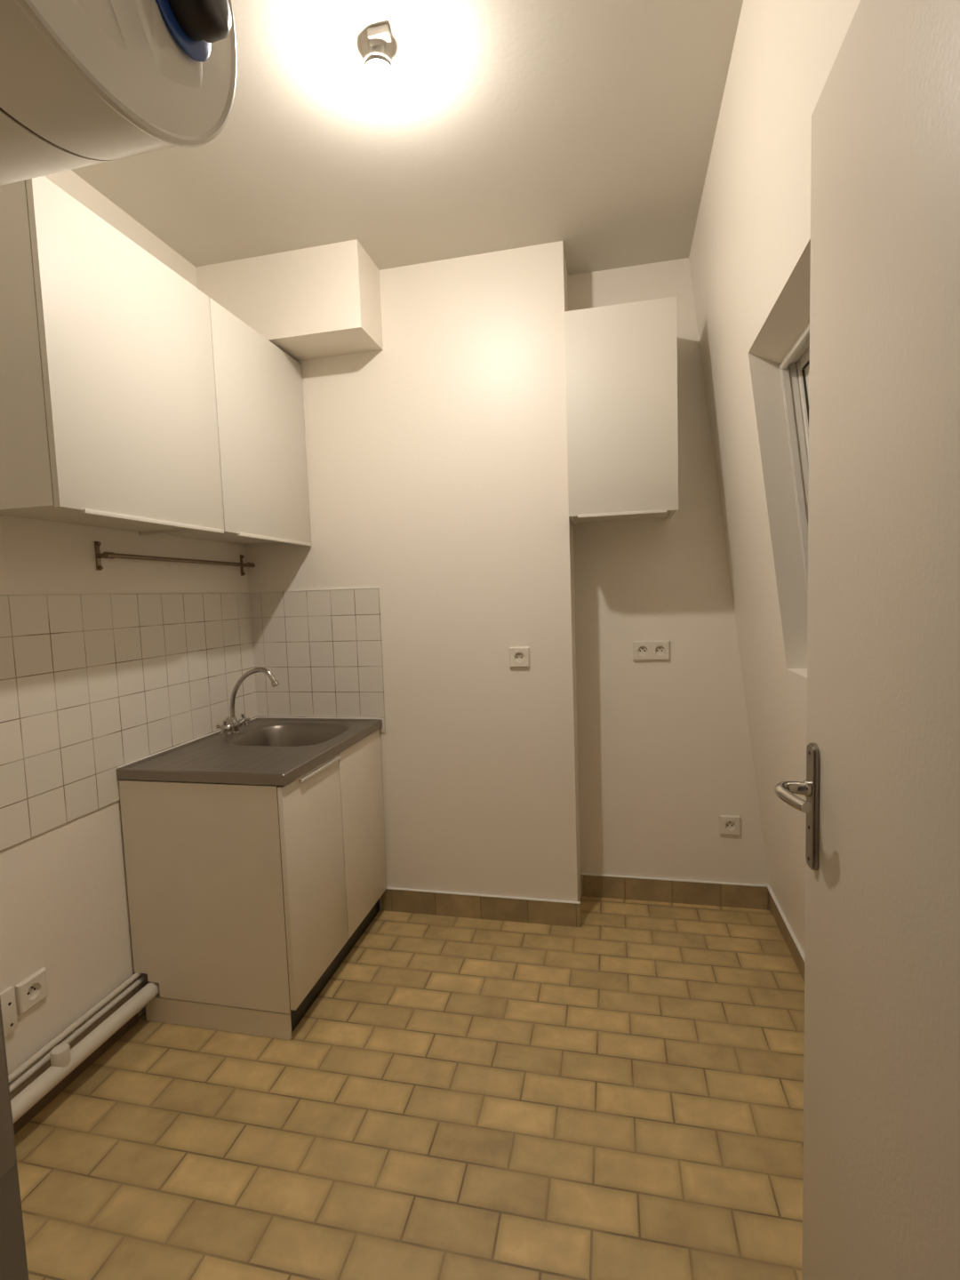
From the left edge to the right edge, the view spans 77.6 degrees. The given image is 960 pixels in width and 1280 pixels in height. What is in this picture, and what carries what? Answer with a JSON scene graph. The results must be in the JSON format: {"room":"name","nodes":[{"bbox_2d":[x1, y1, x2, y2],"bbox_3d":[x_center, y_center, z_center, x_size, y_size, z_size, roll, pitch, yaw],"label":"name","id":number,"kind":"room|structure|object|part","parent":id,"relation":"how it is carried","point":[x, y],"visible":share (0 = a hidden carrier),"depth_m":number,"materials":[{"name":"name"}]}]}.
{"room":"kitchen","nodes":[
{"label":"kitchen","id":0,"kind":"room"},
{"bbox_2d":[0,169,248,1085],"bbox_3d":[-1.291,-0.066,1.809,0.146,2.705,2.700,-1,4,12],"label":"wall","id":1,"kind":"structure","parent":0,"point":[64,903],"depth_m":1.80,"materials":[{"name":"paint"}]},
{"bbox_2d":[0,986,17,1037],"bbox_3d":[-1.247,0.979,1.551,0.015,0.116,0.076,-1,4,12],"label":"socket","id":2,"kind":"object","parent":1,"relation":"attached to","point":[7,996],"visible":0.98,"depth_m":1.57,"materials":[{"name":"beige plastic"}]},
{"bbox_2d":[15,967,47,1015],"bbox_3d":[-1.229,0.964,1.639,0.012,0.082,0.082,-1,4,12],"label":"wall socket","id":3,"kind":"object","parent":1,"relation":"attached to","point":[33,989],"visible":1,"depth_m":1.64,"materials":[{"name":"beige plastic"}]},
{"bbox_2d":[9,988,135,1099],"bbox_3d":[-1.287,1.222,1.357,0.011,0.036,1.290,-1,4,12],"label":"board","id":4,"kind":"object","parent":1,"relation":"attached to","point":[46,1066],"visible":0.4,"depth_m":1.77,"materials":[{"name":"beige paint"}]},
{"bbox_2d":[8,972,142,1082],"bbox_3d":[-1.266,1.162,1.399,0.017,0.017,1.390,-1,4,12],"label":"pipe","id":5,"kind":"object","parent":1,"relation":"attached to","point":[113,994],"visible":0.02,"depth_m":1.73,"materials":[{"name":"white plastic"}]},
{"bbox_2d":[13,1012,138,1135],"bbox_3d":[-1.285,1.283,1.357,0.014,0.085,1.300,-1,4,12],"label":"baseboard","id":6,"kind":"structure","parent":1,"relation":"attached to","point":[21,1122],"depth_m":1.75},
{"bbox_2d":[8,973,147,1093],"bbox_3d":[-1.264,1.187,1.401,0.018,0.018,1.390,-1,4,12],"label":"pipe","id":7,"kind":"object","parent":1,"relation":"attached to","point":[28,1073],"visible":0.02,"depth_m":1.76,"materials":[{"name":"white plastic"}]},
{"bbox_2d":[10,981,159,1123],"bbox_3d":[-1.223,1.194,1.354,0.049,0.083,1.315,-1,4,12],"label":"pipe","id":8,"kind":"object","parent":1,"relation":"attached to","point":[64,1060],"visible":0.94,"depth_m":1.67,"materials":[{"name":"white plastic"}]},
{"bbox_2d":[0,176,223,535],"bbox_3d":[-1.084,-0.708,1.704,0.317,0.762,0.614,-1,4,12],"label":"upper cabinet","id":9,"kind":"object","parent":1,"relation":"attached to","point":[108,412],"visible":0.87,"depth_m":1.52,"materials":[{"name":"white laminate"}]},
{"bbox_3d":[-0.918,-0.339,1.728,0.016,0.011,0.540,-1,4,12],"label":"grip rail","id":10,"kind":"part","parent":9,"relation":"part of","materials":[{"name":"white laminate"}]},
{"bbox_2d":[0,592,256,851],"bbox_3d":[-1.229,0.205,1.716,0.005,0.668,2.000,-1,4,12],"label":"tiles","id":11,"kind":"structure","parent":1,"relation":"attached to","point":[92,686],"depth_m":1.87,"materials":[{"name":"white tile"}]},
{"bbox_2d":[94,541,255,575],"bbox_3d":[-1.097,-0.297,2.244,0.054,0.091,0.790,-1,4,12],"label":"utensil rail","id":12,"kind":"object","parent":1,"relation":"attached to","point":[106,555],"visible":1,"depth_m":2.06,"materials":[{"name":"metal"}]},
{"bbox_2d":[146,297,311,547],"bbox_3d":[-0.955,-0.758,2.295,0.317,0.762,0.592,-1,4,12],"label":"upper cabinet","id":13,"kind":"object","parent":1,"relation":"attached to","point":[260,408],"visible":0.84,"depth_m":2.21,"materials":[{"name":"white laminate"}]},
{"bbox_3d":[-0.813,-0.764,2.263,0.017,0.755,0.592,-1,4,12],"label":"door","id":14,"kind":"part","parent":13,"relation":"part of","materials":[{"name":"white laminate"}]},
{"bbox_3d":[-0.789,-0.389,2.323,0.016,0.011,0.509,-1,4,12],"label":"grip rail","id":15,"kind":"part","parent":13,"relation":"part of","materials":[{"name":"white laminate"}]},
{"bbox_2d":[71,0,743,275],"bbox_3d":[-0.068,-1.495,1.422,2.750,0.120,2.700,-1,4,12],"label":"ceiling","id":16,"kind":"structure","parent":0,"point":[589,126],"depth_m":1.73,"materials":[{"name":"beige paint"}]},
{"bbox_2d":[195,239,383,360],"bbox_3d":[-0.759,-1.330,2.399,0.682,0.313,0.218,-1,4,12],"label":"soffit","id":17,"kind":"structure","parent":16,"relation":"attached to","point":[319,301],"depth_m":2.29,"materials":[{"name":"paint"}]},
{"bbox_2d":[362,24,392,87],"bbox_3d":[-0.243,-1.389,1.432,0.080,0.082,0.084,-1,4,12],"label":"ceiling light","id":18,"kind":"object","parent":16,"relation":"attached to","point":[378,67],"depth_m":1.42,"materials":[{"name":"white glass"}]},
{"bbox_3d":[-0.245,-1.360,1.441,0.065,0.024,0.065,-1,4,12],"label":"bulb","id":19,"kind":"part","parent":18,"relation":"part of","materials":[{"name":"white glass"}]},
{"bbox_2d":[14,895,804,1279],"bbox_3d":[-0.062,1.345,1.224,2.750,0.100,3.550,-1,4,12],"label":"floor","id":20,"kind":"structure","parent":0,"point":[619,1094],"depth_m":1.56,"materials":[{"name":"tile"}]},
{"bbox_2d":[118,728,386,1039],"bbox_3d":[-0.783,0.826,2.283,0.596,0.819,0.786,-1,4,12],"label":"base cabinet","id":21,"kind":"object","parent":20,"relation":"on","point":[245,900],"visible":0.82,"depth_m":1.92,"materials":[{"name":"white laminate"}]},
{"bbox_3d":[-0.881,0.812,1.910,0.566,0.728,0.018,-1,4,12],"label":"panel","id":22,"kind":"part","parent":21,"relation":"part of","materials":[{"name":"white laminate"}]},
{"bbox_2d":[116,716,382,785],"bbox_3d":[-0.797,0.457,2.257,0.599,0.165,0.794,-1,4,12],"label":"countertop","id":23,"kind":"structure","parent":21,"relation":"on","point":[270,750],"depth_m":2.10,"materials":[{"name":"metal"}]},
{"bbox_2d":[216,667,279,735],"bbox_3d":[-0.914,0.243,2.399,0.241,0.267,0.164,-1,4,12],"label":"tap","id":24,"kind":"object","parent":23,"relation":"on","point":[233,726],"visible":1,"depth_m":2.40,"materials":[{"name":"silver metal"}]},
{"bbox_3d":[-1.011,0.345,2.370,0.058,0.058,0.052,-1,4,12],"label":"cross handle","id":25,"kind":"part","parent":24,"relation":"part of","materials":[{"name":"silver metal"}]},
{"bbox_2d":[226,716,240,734],"bbox_3d":[-1.003,0.345,2.427,0.052,0.067,0.080,-1,4,12],"label":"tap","id":26,"kind":"object","parent":24,"relation":"on","point":[235,724],"depth_m":2.41,"materials":[{"name":"silver metal"}]},
{"bbox_3d":[-0.987,0.336,2.481,0.058,0.058,0.051,-1,4,12],"label":"cross handle","id":27,"kind":"part","parent":24,"relation":"part of","materials":[{"name":"silver metal"}]},
{"bbox_3d":[-0.912,0.214,2.396,0.214,0.208,0.019,-1,4,12],"label":"spout","id":28,"kind":"part","parent":24,"relation":"part of","materials":[{"name":"silver metal"}]},
{"bbox_3d":[-0.749,0.452,2.391,0.404,0.150,0.374,-1,4,12],"label":"bowl","id":29,"kind":"part","parent":23,"relation":"part of","materials":[{"name":"metal"}]},
{"bbox_3d":[-0.555,0.786,2.024,0.018,0.712,0.384,-1,4,12],"label":"door","id":30,"kind":"part","parent":21,"relation":"part of","materials":[{"name":"white laminate"}]},
{"bbox_3d":[-0.543,0.440,2.041,0.010,0.011,0.280,-1,4,12],"label":"grip rail","id":31,"kind":"part","parent":21,"relation":"part of","materials":[{"name":"white laminate"}]},
{"bbox_3d":[-0.471,0.754,2.409,0.018,0.712,0.395,-1,4,12],"label":"door","id":32,"kind":"part","parent":21,"relation":"part of","materials":[{"name":"white laminate"}]},
{"bbox_2d":[246,240,769,909],"bbox_3d":[0.291,-0.181,2.610,2.604,2.705,0.450,-1,4,12],"label":"wall","id":33,"kind":"structure","parent":0,"point":[437,467],"depth_m":2.49,"materials":[{"name":"paint"}]},
{"bbox_2d":[248,587,379,592],"bbox_3d":[-0.727,-0.216,2.595,0.614,0.003,0.006,-1,4,12],"label":"trim","id":34,"kind":"structure","parent":33,"relation":"attached to","point":[363,588],"depth_m":2.59,"materials":[{"name":"white"}]},
{"bbox_2d":[249,588,386,732],"bbox_3d":[-0.716,0.095,2.619,0.614,0.622,0.005,-1,4,12],"label":"tiles","id":35,"kind":"structure","parent":33,"relation":"attached to","point":[323,649],"depth_m":2.61,"materials":[{"name":"white tile"}]},
{"bbox_2d":[381,887,580,927],"bbox_3d":[-0.011,1.138,2.550,0.868,0.104,0.012,-1,4,12],"label":"baseboard","id":36,"kind":"structure","parent":33,"relation":"attached to","point":[542,911],"depth_m":2.54,"materials":[{"name":"tile"}]},
{"bbox_2d":[509,647,529,667],"bbox_3d":[0.160,0.070,2.422,0.082,0.082,0.012,-1,4,12],"label":"wall socket","id":37,"kind":"object","parent":33,"relation":"attached to","point":[518,656],"visible":1,"depth_m":2.42,"materials":[{"name":"beige plastic"}]},
{"bbox_2d":[564,296,678,524],"bbox_3d":[0.553,-0.856,2.355,0.398,0.756,0.335,-1,4,12],"label":"upper cabinet","id":38,"kind":"object","parent":33,"relation":"attached to","point":[621,359],"visible":1,"depth_m":2.19,"materials":[{"name":"white laminate"}]},
{"bbox_3d":[0.529,-0.471,2.228,0.324,0.010,0.014,-1,4,12],"label":"grip rail","id":39,"kind":"part","parent":38,"relation":"part of","materials":[{"name":"white laminate"}]},
{"bbox_2d":[632,640,669,660],"bbox_3d":[0.734,0.046,2.559,0.151,0.082,0.012,-1,4,12],"label":"wall socket","id":40,"kind":"object","parent":33,"relation":"attached to","point":[642,650],"visible":1,"depth_m":2.56,"materials":[{"name":"beige plastic"}]},
{"bbox_2d":[580,872,767,910],"bbox_3d":[0.841,1.103,2.625,0.785,0.104,0.012,-1,4,12],"label":"baseboard","id":41,"kind":"structure","parent":33,"relation":"attached to","point":[600,885],"depth_m":2.62,"materials":[{"name":"tile"}]},
{"bbox_2d":[719,815,740,835],"bbox_3d":[1.067,0.792,2.549,0.082,0.082,0.012,-1,4,12],"label":"wall socket","id":42,"kind":"object","parent":33,"relation":"attached to","point":[728,824],"visible":1,"depth_m":2.55,"materials":[{"name":"beige plastic"}]},
{"bbox_2d":[688,0,860,953],"bbox_3d":[0.906,-0.102,1.305,0.613,2.705,2.357,-1,4,12],"label":"wall","id":43,"kind":"structure","parent":0,"point":[749,258],"depth_m":1.74,"materials":[{"name":"paint"}]},
{"bbox_2d":[767,885,804,981],"bbox_3d":[0.967,1.193,1.401,0.025,0.104,2.357,-1,5,13],"label":"baseboard","id":44,"kind":"structure","parent":43,"relation":"attached to","point":[793,945],"depth_m":2.26,"materials":[{"name":"tile"}]},
{"bbox_2d":[779,322,809,595],"bbox_3d":[0.873,-0.321,1.324,0.208,0.880,0.816,-1,4,12],"label":"window","id":45,"kind":"structure","parent":43,"relation":"in","point":[795,367],"depth_m":1.70,"materials":[{"name":"beige paint"}]},
{"bbox_3d":[0.772,-0.747,1.306,0.022,0.022,0.803,-1,5,13],"label":"head moulding","id":46,"kind":"part","parent":45,"relation":"part of","materials":[{"name":"beige paint"}]},
{"bbox_3d":[0.901,-0.321,1.318,0.147,0.819,0.756,-1,4,12],"label":"sash","id":47,"kind":"part","parent":45,"relation":"part of","materials":[{"name":"beige paint"}]},
{"bbox_3d":[-0.213,0.014,0.297,2.604,2.705,0.100,-1,4,12],"label":"wall","id":48,"kind":"structure","parent":0,"visible":0},
{"bbox_2d":[0,997,28,1279],"bbox_3d":[0.042,0.281,0.262,0.910,2.160,0.116,-1,4,12],"label":"door frame","id":49,"kind":"structure","parent":48,"relation":"in","point":[13,1264],"depth_m":0.40,"materials":[{"name":"grey paint"}]},
{"bbox_3d":[-0.322,0.260,0.380,0.002,0.192,0.034,-1,4,12],"label":"strike plate","id":50,"kind":"part","parent":49,"relation":"part of","materials":[{"name":"silver metal"}]},
{"bbox_2d":[774,0,959,1279],"bbox_3d":[0.452,0.265,0.625,0.104,2.092,0.778,-1,4,12],"label":"door leaf","id":51,"kind":"structure","parent":49,"relation":"attached to","point":[881,788],"depth_m":0.70,"materials":[{"name":"paint"}]},
{"bbox_3d":[0.487,0.241,0.926,0.045,0.024,0.092,-1,4,12],"label":"handle lever","id":52,"kind":"part","parent":51,"relation":"part of","materials":[{"name":"silver metal"}]},
{"bbox_3d":[0.532,0.266,0.955,0.009,0.206,0.038,-1,4,12],"label":"handle plate","id":53,"kind":"part","parent":51,"relation":"part of","materials":[{"name":"silver metal"}]},
{"bbox_2d":[0,0,236,185],"bbox_3d":[-0.874,-0.807,0.693,1.087,0.531,0.531,-1,4,12],"label":"water heater","id":54,"kind":"object","parent":48,"relation":"attached to","point":[84,83],"visible":1,"depth_m":0.68,"materials":[{"name":"metal"}]},
{"bbox_3d":[-0.338,-0.773,0.720,0.050,0.074,0.074,-1,4,12],"label":"knob","id":55,"kind":"part","parent":54,"relation":"part of","materials":[{"name":"black plastic"}]}
]}

